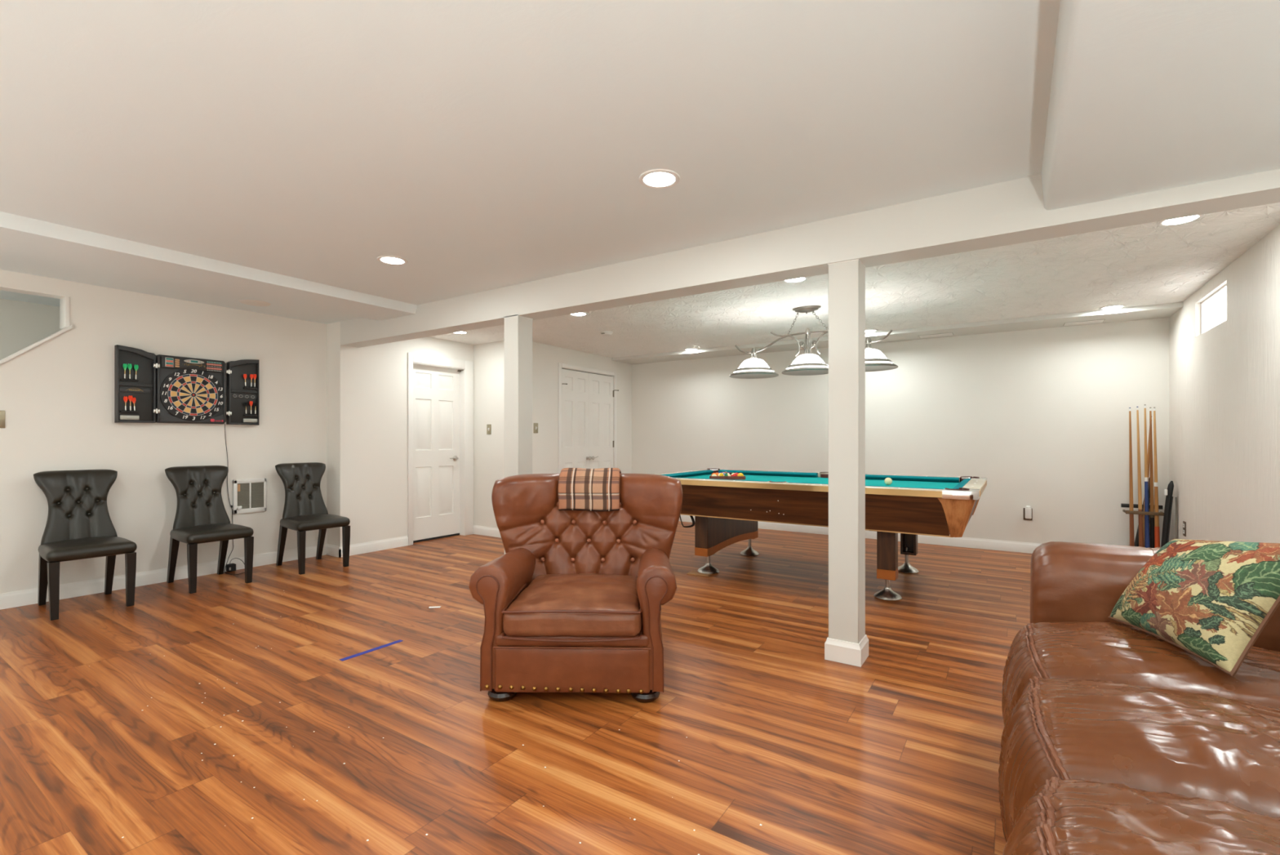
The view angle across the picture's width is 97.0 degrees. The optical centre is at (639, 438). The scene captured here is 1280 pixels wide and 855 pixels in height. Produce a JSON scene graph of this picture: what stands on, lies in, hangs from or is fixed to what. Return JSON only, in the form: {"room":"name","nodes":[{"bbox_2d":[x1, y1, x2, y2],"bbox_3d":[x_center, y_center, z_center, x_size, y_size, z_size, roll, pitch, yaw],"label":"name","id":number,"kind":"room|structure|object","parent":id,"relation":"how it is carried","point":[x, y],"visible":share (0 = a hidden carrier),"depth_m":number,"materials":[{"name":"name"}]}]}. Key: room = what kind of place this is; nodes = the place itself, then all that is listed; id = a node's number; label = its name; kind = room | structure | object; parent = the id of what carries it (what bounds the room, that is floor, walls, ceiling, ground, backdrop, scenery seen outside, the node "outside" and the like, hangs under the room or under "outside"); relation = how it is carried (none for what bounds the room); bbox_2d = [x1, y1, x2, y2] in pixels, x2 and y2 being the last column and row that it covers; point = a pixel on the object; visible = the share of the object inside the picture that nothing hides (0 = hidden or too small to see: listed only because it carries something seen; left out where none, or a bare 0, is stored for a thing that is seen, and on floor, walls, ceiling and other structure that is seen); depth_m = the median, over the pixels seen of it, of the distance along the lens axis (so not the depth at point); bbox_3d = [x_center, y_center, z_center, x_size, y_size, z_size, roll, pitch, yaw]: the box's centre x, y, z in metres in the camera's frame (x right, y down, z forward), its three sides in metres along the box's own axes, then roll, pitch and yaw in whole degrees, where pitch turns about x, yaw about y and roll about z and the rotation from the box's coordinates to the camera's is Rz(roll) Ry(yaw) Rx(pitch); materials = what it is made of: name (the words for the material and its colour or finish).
{"room":"basement game room","nodes":[
{"label":"basement game room","id":0,"kind":"room"},
{"bbox_2d":[0,298,61,359],"bbox_3d":[-5.188,0.002,3.294,1.110,2.197,6.200,0,0,33],"label":"wall","id":1,"kind":"structure","parent":0,"point":[22,324],"depth_m":4.52,"materials":[{"name":"paint"}]},
{"bbox_2d":[0,269,326,593],"bbox_3d":[-4.710,0.002,2.903,0.120,2.197,6.072,0,0,33],"label":"wall","id":2,"kind":"structure","parent":0,"point":[57,396],"depth_m":4.24,"materials":[{"name":"paint"}]},
{"bbox_2d":[0,410,4,427],"bbox_3d":[-4.141,-0.128,3.647,0.028,0.114,0.070,0,0,33],"label":"light switch","id":3,"kind":"object","parent":2,"relation":"attached to","point":[2,412],"visible":1,"depth_m":3.67,"materials":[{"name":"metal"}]},
{"bbox_2d":[0,296,72,364],"bbox_3d":[-4.590,0.051,3.071,0.156,2.072,2.145,0,0,33],"label":"trim","id":4,"kind":"structure","parent":2,"relation":"attached to","point":[64,302],"depth_m":3.91,"materials":[{"name":"white wood"}]},
{"bbox_2d":[0,543,341,609],"bbox_3d":[-3.951,1.050,3.720,0.249,0.100,3.872,0,0,33],"label":"baseboard","id":5,"kind":"structure","parent":2,"relation":"attached to","point":[26,597],"depth_m":4.27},
{"bbox_2d":[114,344,259,574],"bbox_3d":[-3.487,0.209,4.451,0.233,1.781,0.926,0,0,33],"label":"dartboard","id":6,"kind":"object","parent":2,"relation":"attached to","point":[166,388],"visible":0.99,"depth_m":4.42,"materials":[{"name":"black plastic"}]},
{"bbox_2d":[122,363,127,377],"bbox_3d":[-3.755,-0.495,4.127,0.024,0.111,0.024,0,0,-39],"label":"dart","id":7,"kind":"object","parent":6,"relation":"on","point":[125,366],"visible":1,"depth_m":4.12,"materials":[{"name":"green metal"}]},
{"bbox_2d":[123,395,128,410],"bbox_3d":[-3.753,-0.260,4.130,0.024,0.105,0.024,0,0,-39],"label":"dart","id":8,"kind":"object","parent":6,"relation":"on","point":[125,398],"visible":1,"depth_m":4.13,"materials":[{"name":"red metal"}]},
{"bbox_2d":[127,363,132,378],"bbox_3d":[-3.740,-0.496,4.149,0.024,0.113,0.024,0,0,-39],"label":"dart","id":9,"kind":"object","parent":6,"relation":"on","point":[130,366],"visible":1,"depth_m":4.15,"materials":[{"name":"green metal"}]},
{"bbox_2d":[120,414,139,419],"bbox_3d":[-3.751,-0.158,4.158,0.014,0.032,0.108,0,0,33],"label":"tray","id":10,"kind":"object","parent":6,"relation":"on","point":[122,416],"depth_m":4.16,"materials":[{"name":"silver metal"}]},
{"bbox_2d":[128,395,133,410],"bbox_3d":[-3.738,-0.264,4.152,0.024,0.112,0.024,0,0,-39],"label":"dart","id":11,"kind":"object","parent":6,"relation":"on","point":[130,397],"visible":1,"depth_m":4.15,"materials":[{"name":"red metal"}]},
{"bbox_2d":[131,397,136,410],"bbox_3d":[-3.727,-0.258,4.168,0.024,0.101,0.024,0,0,-39],"label":"dart","id":12,"kind":"object","parent":6,"relation":"on","point":[134,399],"visible":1,"depth_m":4.17,"materials":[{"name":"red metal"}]},
{"bbox_2d":[119,382,152,387],"bbox_3d":[-3.730,-0.400,4.188,0.016,0.024,0.196,0,0,33],"label":"shelf","id":13,"kind":"object","parent":6,"relation":"attached to","point":[122,384],"depth_m":4.19,"materials":[{"name":"black plastic"}]},
{"bbox_2d":[133,364,138,379],"bbox_3d":[-3.720,-0.495,4.179,0.024,0.111,0.024,0,0,-39],"label":"dart","id":14,"kind":"object","parent":6,"relation":"on","point":[135,366],"visible":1,"depth_m":4.18,"materials":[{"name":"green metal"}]},
{"bbox_2d":[231,389,257,393],"bbox_3d":[-3.341,-0.400,4.779,0.016,0.024,0.196,0,0,33],"label":"shelf","id":15,"kind":"object","parent":6,"relation":"attached to","point":[233,391],"depth_m":4.78,"materials":[{"name":"black plastic"}]},
{"bbox_2d":[243,373,246,386],"bbox_3d":[-3.330,-0.498,4.772,0.024,0.105,0.024,0,0,-39],"label":"dart","id":16,"kind":"object","parent":6,"relation":"on","point":[244,375],"visible":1,"depth_m":4.77,"materials":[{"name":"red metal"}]},
{"bbox_2d":[243,417,257,422],"bbox_3d":[-3.317,-0.158,4.818,0.014,0.032,0.108,0,0,33],"label":"tray","id":17,"kind":"object","parent":6,"relation":"on","point":[245,420],"depth_m":4.82,"materials":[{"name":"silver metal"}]},
{"bbox_2d":[248,400,253,413],"bbox_3d":[-3.305,-0.268,4.810,0.024,0.112,0.024,0,0,-39],"label":"dart","id":18,"kind":"object","parent":6,"relation":"on","point":[251,402],"visible":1,"depth_m":4.81,"materials":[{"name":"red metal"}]},
{"bbox_2d":[249,373,253,386],"bbox_3d":[-3.303,-0.499,4.813,0.024,0.107,0.024,0,0,-39],"label":"dart","id":19,"kind":"object","parent":6,"relation":"on","point":[251,375],"visible":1,"depth_m":4.81,"materials":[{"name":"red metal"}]},
{"bbox_2d":[253,373,256,386],"bbox_3d":[-3.289,-0.500,4.834,0.024,0.110,0.024,0,0,-39],"label":"dart","id":20,"kind":"object","parent":6,"relation":"on","point":[254,375],"visible":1,"depth_m":4.83,"materials":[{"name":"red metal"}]},
{"bbox_2d":[253,402,257,413],"bbox_3d":[-3.286,-0.262,4.838,0.024,0.100,0.024,0,0,-39],"label":"dart","id":21,"kind":"object","parent":6,"relation":"on","point":[255,403],"visible":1,"depth_m":4.84,"materials":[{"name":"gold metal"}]},
{"bbox_2d":[232,478,266,514],"bbox_3d":[-3.336,0.486,4.846,0.039,0.288,0.252,0,0,33],"label":"wall heater","id":22,"kind":"object","parent":2,"relation":"attached to","point":[249,495],"visible":1,"depth_m":4.84,"materials":[{"name":"white plastic"}]},
{"bbox_2d":[0,211,417,320],"bbox_3d":[-3.714,-1.063,2.247,0.525,0.068,6.072,0,0,33],"label":"beam","id":23,"kind":"structure","parent":0,"point":[20,234],"depth_m":3.45,"materials":[{"name":"paint"}]},
{"bbox_2d":[326,321,473,546],"bbox_3d":[-2.490,0.002,6.013,0.300,2.197,1.565,0,0,33],"label":"wall","id":24,"kind":"structure","parent":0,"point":[366,387],"depth_m":5.51,"materials":[{"name":"paint"}]},
{"bbox_2d":[338,535,408,557],"bbox_3d":[-2.600,1.050,5.559,0.014,0.100,0.714,0,0,33],"label":"baseboard","id":25,"kind":"structure","parent":24,"relation":"attached to","point":[375,545],"depth_m":5.57,"materials":[{"name":"white wood"}]},
{"bbox_2d":[407,352,473,545],"bbox_3d":[-2.253,0.102,6.267,0.216,1.997,0.846,0,0,33],"label":"door","id":26,"kind":"structure","parent":24,"relation":"attached to","point":[440,390],"depth_m":6.25,"materials":[{"name":"white wood"}]},
{"bbox_2d":[473,340,504,528],"bbox_3d":[-1.753,0.002,6.537,0.855,2.197,0.120,0,0,33],"label":"wall","id":27,"kind":"structure","parent":0,"point":[488,357],"depth_m":6.46,"materials":[{"name":"paint"}]},
{"bbox_2d":[473,524,501,537],"bbox_3d":[-1.629,1.050,6.375,0.739,0.100,0.014,0,0,33],"label":"baseboard","id":28,"kind":"structure","parent":27,"relation":"attached to","point":[478,530],"depth_m":6.45,"materials":[{"name":"white wood"}]},
{"bbox_2d":[486,424,491,434],"bbox_3d":[-1.720,-0.112,6.435,0.070,0.114,0.028,0,0,33],"label":"light switch","id":29,"kind":"object","parent":27,"relation":"attached to","point":[488,426],"visible":1,"depth_m":6.43,"materials":[{"name":"plastic"}]},
{"bbox_2d":[0,520,1031,854],"bbox_3d":[-1.363,1.150,2.968,8.060,0.100,10.060,0,0,33],"label":"floor","id":30,"kind":"structure","parent":0,"point":[896,753],"depth_m":2.23,"materials":[{"name":"laminate"}]},
{"bbox_2d":[33,469,137,620],"bbox_3d":[-3.674,0.656,3.744,0.548,0.888,0.424,0,0,36],"label":"dining chair","id":31,"kind":"object","parent":30,"relation":"on","point":[79,525],"visible":1,"depth_m":3.75,"materials":[{"name":"black leather"}]},
{"bbox_2d":[164,465,253,593],"bbox_3d":[-3.308,0.656,4.339,0.548,0.888,0.424,0,0,35],"label":"dining chair","id":32,"kind":"object","parent":30,"relation":"on","point":[202,516],"visible":1,"depth_m":4.34,"materials":[{"name":"black leather"}]},
{"bbox_2d":[275,462,350,574],"bbox_3d":[-2.848,0.656,4.911,0.548,0.888,0.424,0,0,38],"label":"dining chair","id":33,"kind":"object","parent":30,"relation":"on","point":[304,509],"visible":1,"depth_m":4.91,"materials":[{"name":"black leather"}]},
{"bbox_2d":[339,639,403,660],"bbox_3d":[-1.396,1.099,2.955,0.032,0.001,0.336,0,0,33],"label":"tape","id":34,"kind":"object","parent":30,"relation":"on","point":[399,640],"visible":1,"depth_m":2.94,"materials":[{"name":"blue plastic"}]},
{"bbox_2d":[88,591,761,854],"bbox_3d":[-1.267,1.099,2.294,4.208,0.002,1.588,0,0,33],"label":"crumbs","id":35,"kind":"object","parent":30,"relation":"on","point":[634,819],"visible":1,"depth_m":1.93,"materials":[{"name":"white paper"}]},
{"bbox_2d":[503,314,532,553],"bbox_3d":[-0.883,0.109,4.109,0.171,1.982,0.174,0,0,33],"label":"column","id":36,"kind":"structure","parent":30,"relation":"on","point":[517,329],"depth_m":4.05,"materials":[{"name":"paint"}]},
{"bbox_2d":[468,473,683,702],"bbox_3d":[-0.277,0.644,2.743,0.995,0.912,0.882,0,0,1],"label":"armchair","id":37,"kind":"object","parent":30,"relation":"on","point":[573,602],"visible":0.94,"depth_m":2.39,"materials":[{"name":"brown leather"}]},
{"bbox_2d":[502,573,641,636],"bbox_3d":[-0.279,0.739,2.644,0.576,0.163,0.652,0,0,1],"label":"seat cushion","id":38,"kind":"object","parent":37,"relation":"on","point":[539,604],"depth_m":2.36,"materials":[{"name":"leather"}]},
{"bbox_2d":[558,467,621,511],"bbox_3d":[-0.269,0.270,3.103,0.325,0.225,0.245,0,0,1],"label":"throw blanket","id":39,"kind":"object","parent":37,"relation":"on","point":[579,488],"visible":0.98,"depth_m":2.99,"materials":[{"name":"multicoloured fabric"}]},
{"bbox_2d":[686,569,710,576],"bbox_3d":[0.496,1.095,4.631,0.185,0.009,0.145,0,0,26],"label":"plywood shim","id":40,"kind":"object","parent":30,"relation":"on","point":[692,571],"visible":1,"depth_m":4.59,"materials":[{"name":"brown wood"}]},
{"bbox_2d":[654,468,986,600],"bbox_3d":[1.368,0.703,4.690,2.536,0.794,1.506,0,0,33],"label":"pool table","id":41,"kind":"object","parent":30,"relation":"on","point":[726,512],"visible":0.9,"depth_m":4.12,"materials":[{"name":"laminate"}]},
{"bbox_2d":[659,469,713,477],"bbox_3d":[0.423,0.335,5.312,0.056,0.043,1.112,0,0,33],"label":"cushion","id":42,"kind":"object","parent":41,"relation":"on","point":[707,472],"depth_m":5.38,"materials":[{"name":"teal fabric"}]},
{"bbox_2d":[671,476,768,481],"bbox_3d":[0.549,0.335,4.491,0.992,0.043,0.056,0,0,33],"label":"cushion","id":43,"kind":"object","parent":41,"relation":"on","point":[672,477],"depth_m":4.39,"materials":[{"name":"teal fabric"}]},
{"bbox_2d":[709,475,745,479],"bbox_3d":[0.805,0.340,5.043,0.284,0.030,0.316,0,0,33],"label":"ball rack","id":44,"kind":"object","parent":41,"relation":"on","point":[710,476],"visible":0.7,"depth_m":4.96,"materials":[{"name":"brown wood"}]},
{"bbox_2d":[718,469,817,476],"bbox_3d":[1.227,0.335,5.521,0.992,0.043,0.056,0,0,33],"label":"cushion","id":45,"kind":"object","parent":41,"relation":"on","point":[781,473],"depth_m":5.47,"materials":[{"name":"teal fabric"}]},
{"bbox_2d":[789,481,943,488],"bbox_3d":[1.509,0.335,3.858,0.992,0.043,0.056,0,0,33],"label":"cushion","id":46,"kind":"object","parent":41,"relation":"on","point":[789,482],"depth_m":3.76,"materials":[{"name":"teal fabric"}]},
{"bbox_2d":[884,477,892,484],"bbox_3d":[1.924,0.326,4.384,0.057,0.057,0.057,0,0,33],"label":"cue ball","id":47,"kind":"object","parent":41,"relation":"on","point":[887,481],"visible":1,"depth_m":4.37,"materials":[{"name":"white plastic"}]},
{"bbox_2d":[865,474,959,482],"bbox_3d":[2.188,0.335,4.889,0.992,0.043,0.056,0,0,33],"label":"cushion","id":48,"kind":"object","parent":41,"relation":"on","point":[871,477],"depth_m":4.78,"materials":[{"name":"teal fabric"}]},
{"bbox_2d":[952,478,971,488],"bbox_3d":[2.314,0.335,4.068,0.056,0.043,1.112,0,0,33],"label":"cushion","id":49,"kind":"object","parent":41,"relation":"on","point":[965,482],"depth_m":3.97,"materials":[{"name":"teal fabric"}]},
{"bbox_2d":[824,258,868,666],"bbox_3d":[1.044,0.109,2.856,0.173,1.982,0.179,0,0,33],"label":"column","id":50,"kind":"structure","parent":30,"relation":"on","point":[846,642],"depth_m":2.80,"materials":[{"name":"paint"}]},
{"bbox_2d":[998,541,1279,854],"bbox_3d":[1.317,0.675,1.012,1.146,0.850,2.370,0,0,33],"label":"sofa","id":51,"kind":"object","parent":30,"relation":"on","point":[1117,738],"visible":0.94,"depth_m":1.22,"materials":[{"name":"leather"}]},
{"bbox_2d":[998,677,1279,841],"bbox_3d":[1.260,0.827,1.194,0.852,0.492,0.520,0,0,33],"label":"seat cushion","id":52,"kind":"object","parent":51,"relation":"on","point":[1188,744],"depth_m":1.18,"materials":[{"name":"leather"}]},
{"bbox_2d":[1001,621,1279,726],"bbox_3d":[1.555,0.825,1.640,0.852,0.494,0.550,0,0,33],"label":"seat cushion","id":53,"kind":"object","parent":51,"relation":"on","point":[1117,651],"depth_m":1.60,"materials":[{"name":"leather"}]},
{"bbox_2d":[1002,778,1279,854],"bbox_3d":[0.906,0.827,0.655,0.852,0.496,0.770,0,0,33],"label":"seat cushion","id":54,"kind":"object","parent":51,"relation":"on","point":[1064,816],"depth_m":0.90,"materials":[{"name":"leather"}]},
{"bbox_2d":[1107,537,1279,675],"bbox_3d":[1.589,0.427,1.617,0.216,0.338,0.427,0,0,5],"label":"throw pillow","id":55,"kind":"object","parent":51,"relation":"on","point":[1211,600],"visible":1,"depth_m":1.52,"materials":[{"name":"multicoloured fabric"}]},
{"bbox_2d":[1120,502,1164,541],"bbox_3d":[4.314,0.834,4.873,0.310,0.532,0.154,0,0,33],"label":"cue rack","id":56,"kind":"object","parent":30,"relation":"on","point":[1135,505],"visible":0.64,"depth_m":4.85,"materials":[{"name":"brown wood"}]},
{"bbox_2d":[1128,407,1134,546],"bbox_3d":[4.237,0.393,4.874,0.039,1.329,0.034,0,0,33],"label":"pool cue","id":57,"kind":"object","parent":56,"relation":"in","point":[1131,477],"visible":0.8,"depth_m":4.87,"materials":[{"name":"brown wood"}]},
{"bbox_2d":[1136,406,1143,546],"bbox_3d":[4.283,0.389,4.843,0.052,1.337,0.034,0,0,33],"label":"pool cue","id":58,"kind":"object","parent":56,"relation":"in","point":[1140,491],"visible":0.86,"depth_m":4.84,"materials":[{"name":"brown wood"}]},
{"bbox_2d":[1142,433,1149,546],"bbox_3d":[4.364,0.430,4.878,0.099,1.256,0.034,0,0,8],"label":"pool cue","id":59,"kind":"object","parent":56,"relation":"in","point":[1148,433],"visible":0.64,"depth_m":4.87,"materials":[{"name":"brown wood"}]},
{"bbox_2d":[1143,404,1150,547],"bbox_3d":[4.319,0.381,4.819,0.041,1.352,0.034,0,0,33],"label":"pool cue","id":60,"kind":"object","parent":56,"relation":"in","point":[1147,543],"visible":0.88,"depth_m":4.82,"materials":[{"name":"brown wood"}]},
{"bbox_2d":[1149,407,1154,547],"bbox_3d":[4.384,0.393,4.840,0.040,1.329,0.034,0,0,33],"label":"pool cue","id":61,"kind":"object","parent":56,"relation":"in","point":[1152,499],"visible":0.69,"depth_m":4.84,"materials":[{"name":"brown wood"}]},
{"bbox_2d":[1153,407,1159,547],"bbox_3d":[4.371,0.394,4.785,0.045,1.327,0.034,0,0,33],"label":"pool cue","id":62,"kind":"object","parent":56,"relation":"in","point":[1157,532],"visible":0.84,"depth_m":4.78,"materials":[{"name":"brown wood"}]},
{"bbox_2d":[1134,476,1150,546],"bbox_3d":[4.394,0.711,4.955,0.132,0.773,0.068,0,0,33],"label":"case","id":63,"kind":"object","parent":30,"relation":"on","point":[1136,540],"visible":0.16,"depth_m":4.95,"materials":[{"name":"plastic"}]},
{"bbox_2d":[1160,480,1173,546],"bbox_3d":[4.378,0.721,4.700,0.083,0.753,0.074,0,0,33],"label":"case","id":64,"kind":"object","parent":30,"relation":"on","point":[1168,492],"visible":0.85,"depth_m":4.68,"materials":[{"name":"black leather"}]},
{"bbox_2d":[1174,497,1177,538],"bbox_3d":[4.423,0.787,4.672,0.049,0.617,0.016,0,0,-35],"label":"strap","id":65,"kind":"object","parent":30,"relation":"on","point":[1175,497],"visible":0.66,"depth_m":4.66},
{"bbox_2d":[532,341,631,473],"bbox_3d":[-0.794,0.002,7.152,0.170,2.197,2.203,0,0,33],"label":"wall","id":66,"kind":"structure","parent":0,"point":[546,358],"depth_m":6.69,"materials":[{"name":"paint"}]},
{"bbox_2d":[533,422,537,432],"bbox_3d":[-1.177,-0.125,6.405,0.028,0.114,0.070,0,0,33],"label":"light switch","id":67,"kind":"object","parent":66,"relation":"attached to","point":[535,424],"visible":1,"depth_m":6.40,"materials":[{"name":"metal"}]},
{"bbox_2d":[558,362,618,473],"bbox_3d":[-0.669,0.096,7.231,0.153,2.008,1.179,0,0,33],"label":"door","id":68,"kind":"structure","parent":66,"relation":"in","point":[585,399],"depth_m":7.18,"materials":[{"name":"white wood"}]},
{"bbox_2d":[0,0,1279,357],"bbox_3d":[-1.363,-1.152,2.968,8.060,0.130,10.060,0,0,33],"label":"ceiling","id":69,"kind":"structure","parent":0,"point":[480,145],"depth_m":2.12,"materials":[{"name":"paint"}]},
{"bbox_2d":[377,255,408,265],"bbox_3d":[-1.518,-1.093,3.472,0.175,0.007,0.175,0,0,33],"label":"recessed light","id":70,"kind":"object","parent":69,"relation":"in","point":[389,260],"visible":1,"depth_m":3.46,"materials":[{"name":"white plastic"}]},
{"bbox_2d":[453,330,468,333],"bbox_3d":[-1.853,-1.093,5.805,0.175,0.007,0.175,0,0,33],"label":"recessed light","id":71,"kind":"object","parent":69,"relation":"in","point":[464,331],"visible":0.64,"depth_m":5.82,"materials":[{"name":"white plastic"}]},
{"bbox_2d":[568,311,588,315],"bbox_3d":[-0.541,-1.093,4.952,0.175,0.007,0.175,0,0,33],"label":"recessed light","id":72,"kind":"object","parent":69,"relation":"in","point":[584,313],"visible":0.72,"depth_m":4.97,"materials":[{"name":"white plastic"}]},
{"bbox_2d":[600,330,613,335],"bbox_3d":[-0.346,-1.080,5.806,0.136,0.034,0.136,0,0,33],"label":"smoke detector","id":73,"kind":"object","parent":69,"relation":"attached to","point":[603,332],"visible":1,"depth_m":5.76,"materials":[{"name":"white plastic"}]},
{"bbox_2d":[638,168,679,188],"bbox_3d":[0.082,-1.093,2.387,0.175,0.007,0.175,0,0,33],"label":"recessed light","id":74,"kind":"object","parent":69,"relation":"in","point":[656,178],"visible":1,"depth_m":2.38,"materials":[{"name":"white plastic"}]},
{"bbox_2d":[684,348,697,351],"bbox_3d":[0.627,-1.093,6.926,0.175,0.007,0.175,0,0,33],"label":"recessed light","id":75,"kind":"object","parent":69,"relation":"in","point":[686,349],"visible":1,"depth_m":6.88,"materials":[{"name":"white plastic"}]},
{"bbox_2d":[782,276,808,283],"bbox_3d":[1.062,-1.093,3.879,0.175,0.007,0.175,0,0,33],"label":"recessed light","id":76,"kind":"object","parent":69,"relation":"in","point":[801,279],"visible":0.63,"depth_m":3.90,"materials":[{"name":"white plastic"}]},
{"bbox_2d":[340,168,1279,347],"bbox_3d":[-0.083,-0.987,3.599,6.375,0.221,0.178,0,0,33],"label":"beam","id":77,"kind":"structure","parent":69,"relation":"attached to","point":[1013,211],"depth_m":2.83,"materials":[{"name":"paint"}]},
{"bbox_2d":[728,305,897,378],"bbox_3d":[1.393,-0.824,4.697,1.376,0.546,0.426,0,0,33],"label":"lamp","id":78,"kind":"object","parent":69,"relation":"hanging from","point":[805,364],"visible":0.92,"depth_m":4.67,"materials":[{"name":"white glass"}]},
{"bbox_2d":[865,328,878,333],"bbox_3d":[2.319,-1.093,5.739,0.175,0.007,0.175,0,0,33],"label":"recessed light","id":79,"kind":"object","parent":69,"relation":"in","point":[868,331],"visible":0.72,"depth_m":5.73,"materials":[{"name":"white plastic"}]},
{"bbox_2d":[1098,304,1126,310],"bbox_3d":[3.928,-1.093,4.705,0.175,0.007,0.175,0,0,33],"label":"recessed light","id":80,"kind":"object","parent":69,"relation":"in","point":[1115,306],"visible":1,"depth_m":4.70,"materials":[{"name":"white plastic"}]},
{"bbox_2d":[1156,213,1204,226],"bbox_3d":[2.697,-1.093,2.825,0.175,0.007,0.175,0,0,33],"label":"recessed light","id":81,"kind":"object","parent":69,"relation":"in","point":[1178,221],"visible":0.7,"depth_m":2.84,"materials":[{"name":"white plastic"}]},
{"bbox_2d":[612,302,1182,364],"bbox_3d":[2.112,-1.077,6.275,5.650,0.040,0.475,0,0,33],"label":"beam","id":82,"kind":"structure","parent":0,"point":[1161,310],"depth_m":5.50,"materials":[{"name":"paint"}]},
{"bbox_2d":[918,332,953,337],"bbox_3d":[3.013,-1.054,5.762,0.308,0.005,0.158,0,0,33],"label":"ceiling panel","id":83,"kind":"object","parent":82,"relation":"attached to","point":[949,333],"visible":1,"depth_m":5.73,"materials":[{"name":"white paint"}]},
{"bbox_2d":[1063,319,1105,325],"bbox_3d":[4.024,-1.054,5.133,0.288,0.005,0.158,0,0,33],"label":"ceiling panel","id":84,"kind":"object","parent":82,"relation":"attached to","point":[1100,320],"visible":1,"depth_m":5.13,"materials":[{"name":"white paint"}]},
{"bbox_2d":[631,317,1168,546],"bbox_3d":[2.275,0.002,6.523,5.890,2.197,0.120,0,0,33],"label":"wall","id":85,"kind":"structure","parent":0,"point":[1042,415],"depth_m":5.70,"materials":[{"name":"paint"}]},
{"bbox_2d":[678,514,1040,553],"bbox_3d":[2.238,1.050,6.467,5.650,0.100,0.014,0,0,33],"label":"baseboard","id":86,"kind":"structure","parent":85,"relation":"attached to","point":[978,543],"depth_m":5.86,"materials":[{"name":"white wood"}]},
{"bbox_2d":[1023,507,1032,519],"bbox_3d":[3.752,0.725,5.474,0.072,0.116,0.010,0,0,33],"label":"wall outlet","id":87,"kind":"object","parent":85,"relation":"attached to","point":[1024,518],"visible":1,"depth_m":5.48,"materials":[{"name":"white plastic"}]},
{"bbox_2d":[1025,505,1031,518],"bbox_3d":[3.739,0.704,5.449,0.052,0.122,0.045,0,0,33],"label":"plug adapter","id":88,"kind":"object","parent":85,"relation":"attached to","point":[1028,509],"visible":1,"depth_m":5.43,"materials":[{"name":"white plastic"}]},
{"bbox_2d":[1041,0,1279,210],"bbox_3d":[0.428,-1.019,-0.478,1.040,0.156,6.072,0,0,33],"label":"ceiling","id":89,"kind":"structure","parent":0,"point":[1146,95],"depth_m":1.56,"materials":[{"name":"paint"}]},
{"bbox_2d":[1168,224,1279,542],"bbox_3d":[1.948,0.002,0.777,0.120,2.197,9.840,0,0,33],"label":"wall","id":90,"kind":"structure","parent":0,"point":[1224,379],"depth_m":3.53,"materials":[{"name":"paint"}]},
{"bbox_2d":[1182,520,1186,536],"bbox_3d":[4.305,0.708,4.477,0.010,0.116,0.072,0,0,33],"label":"wall outlet","id":91,"kind":"object","parent":90,"relation":"attached to","point":[1184,522],"visible":1,"depth_m":4.46,"materials":[{"name":"white plastic"}]},
{"bbox_2d":[1200,284,1226,333],"bbox_3d":[3.977,-0.885,3.888,0.030,0.255,0.744,0,0,33],"label":"window","id":92,"kind":"structure","parent":90,"relation":"in","point":[1213,308],"depth_m":3.97,"materials":[{"name":"white glass"}]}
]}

